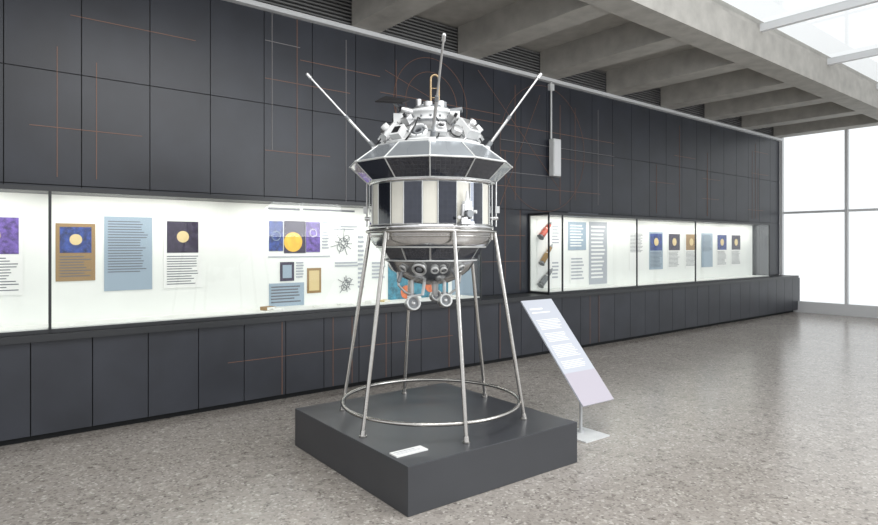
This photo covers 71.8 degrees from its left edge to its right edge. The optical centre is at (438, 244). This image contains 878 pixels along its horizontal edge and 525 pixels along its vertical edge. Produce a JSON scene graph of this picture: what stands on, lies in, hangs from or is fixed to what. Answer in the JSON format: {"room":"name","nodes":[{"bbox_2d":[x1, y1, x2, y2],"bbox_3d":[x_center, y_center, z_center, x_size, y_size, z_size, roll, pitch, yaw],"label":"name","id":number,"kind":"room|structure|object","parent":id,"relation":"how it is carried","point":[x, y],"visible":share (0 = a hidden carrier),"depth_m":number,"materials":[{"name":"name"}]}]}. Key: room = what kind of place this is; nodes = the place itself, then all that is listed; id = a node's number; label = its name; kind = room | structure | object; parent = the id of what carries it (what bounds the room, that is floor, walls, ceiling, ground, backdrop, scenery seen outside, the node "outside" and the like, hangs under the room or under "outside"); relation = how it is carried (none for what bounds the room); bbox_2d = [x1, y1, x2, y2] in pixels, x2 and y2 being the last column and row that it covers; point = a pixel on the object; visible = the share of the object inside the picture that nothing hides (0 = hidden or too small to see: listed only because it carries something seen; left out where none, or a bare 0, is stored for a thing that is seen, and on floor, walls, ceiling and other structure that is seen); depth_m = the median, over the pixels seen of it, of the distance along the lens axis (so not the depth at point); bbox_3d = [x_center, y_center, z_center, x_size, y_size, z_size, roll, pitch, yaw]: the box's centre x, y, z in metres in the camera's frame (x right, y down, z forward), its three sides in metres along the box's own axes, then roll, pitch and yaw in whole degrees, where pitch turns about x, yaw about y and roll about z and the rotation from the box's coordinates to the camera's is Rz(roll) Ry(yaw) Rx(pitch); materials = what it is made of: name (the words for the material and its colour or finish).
{"room":"museum","nodes":[
{"label":"museum","id":0,"kind":"room"},
{"bbox_2d":[0,0,779,295],"bbox_3d":[0.687,-0.737,8.589,19.000,4.600,0.205,0,0,-39],"label":"wall","id":1,"kind":"structure","parent":0,"point":[207,115],"depth_m":6.62,"materials":[{"name":"black"}]},
{"bbox_2d":[223,0,782,140],"bbox_3d":[0.763,-2.502,8.487,18.990,0.050,0.080,0,0,-39],"label":"trim","id":2,"kind":"structure","parent":1,"relation":"attached to","point":[249,3],"depth_m":8.02,"materials":[{"name":"white metal"}]},
{"bbox_2d":[548,82,560,176],"bbox_3d":[1.760,-1.759,9.234,0.197,1.436,0.175,0,0,0],"label":"wall speaker","id":3,"kind":"object","parent":2,"relation":"hanging from","point":[554,144],"depth_m":9.20},
{"bbox_2d":[255,0,772,135],"bbox_3d":[0.757,-2.702,8.495,18.990,0.350,0.060,0,0,-39],"label":"louvres","id":4,"kind":"object","parent":1,"relation":"attached to","point":[413,29],"visible":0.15,"depth_m":7.99,"materials":[{"name":"black concrete"}]},
{"bbox_2d":[0,312,877,524],"bbox_3d":[3.643,1.613,4.939,19.000,0.100,9.600,0,0,-39],"label":"floor","id":5,"kind":"structure","parent":0,"point":[769,420],"depth_m":4.49,"materials":[{"name":"stone"}]},
{"bbox_2d":[0,275,799,445],"bbox_3d":[1.006,1.135,8.430,18.936,0.855,0.445,0,0,-39],"label":"base cabinet","id":6,"kind":"object","parent":5,"relation":"on","point":[61,383],"visible":0.94,"depth_m":6.13,"materials":[{"name":"black"}]},
{"bbox_2d":[0,184,481,336],"bbox_3d":[-2.573,0.142,5.558,8.118,1.219,0.406,0,0,-39],"label":"display case","id":7,"kind":"object","parent":6,"relation":"on","point":[72,259],"visible":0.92,"depth_m":5.78,"materials":[{"name":"grey glass"}]},
{"bbox_2d":[528,212,769,294],"bbox_3d":[4.271,0.097,11.100,7.270,1.220,0.406,0,0,-39],"label":"display case","id":8,"kind":"object","parent":6,"relation":"on","point":[570,252],"visible":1,"depth_m":10.45,"materials":[{"name":"grey glass"}]},
{"bbox_2d":[295,383,576,516],"bbox_3d":[-0.064,1.418,4.549,1.470,0.290,1.570,0,0,-37],"label":"plinth","id":9,"kind":"object","parent":5,"relation":"on","point":[506,450],"visible":1,"depth_m":4.08,"materials":[{"name":"grey paint"}]},
{"bbox_2d":[389,445,427,457],"bbox_3d":[-0.185,1.268,3.729,0.230,0.009,0.085,0,0,-37],"label":"placard","id":10,"kind":"object","parent":9,"relation":"on","point":[416,449],"visible":1,"depth_m":3.72,"materials":[{"name":"white plastic"}]},
{"bbox_2d":[339,226,527,443],"bbox_3d":[-0.060,0.573,4.545,1.411,1.399,1.348,0,0,0],"label":"display stand","id":11,"kind":"object","parent":9,"relation":"on","point":[520,403],"visible":0.89,"depth_m":4.20,"materials":[{"name":"metal"}]},
{"bbox_2d":[306,33,541,310],"bbox_3d":[-0.082,-0.403,4.516,1.345,1.776,1.260,0,0,45],"label":"probe","id":12,"kind":"object","parent":11,"relation":"on","point":[431,167],"visible":0.99,"depth_m":4.19,"materials":[{"name":"metal"}]},
{"bbox_2d":[521,299,613,442],"bbox_3d":[1.096,1.030,5.211,0.420,1.065,0.759,0,0,-37],"label":"sign stand","id":13,"kind":"object","parent":5,"relation":"on","point":[574,364],"visible":0.99,"depth_m":5.17,"materials":[{"name":"grey metal"}]},
{"bbox_2d":[352,0,877,137],"bbox_3d":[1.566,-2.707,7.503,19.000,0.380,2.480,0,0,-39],"label":"ceiling","id":14,"kind":"structure","parent":0,"point":[784,87],"depth_m":8.56,"materials":[{"name":"grey concrete"}]},
{"bbox_2d":[760,0,877,89],"bbox_3d":[3.140,-2.912,5.560,16.352,0.150,13.916,0,0,0],"label":"beam","id":15,"kind":"structure","parent":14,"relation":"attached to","point":[845,5],"depth_m":7.79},
{"bbox_2d":[780,129,877,317],"bbox_3d":[11.136,-0.687,10.877,0.120,4.500,9.400,0,0,-39],"label":"window","id":16,"kind":"structure","parent":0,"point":[846,309],"depth_m":13.47,"materials":[{"name":"white"}]}
]}

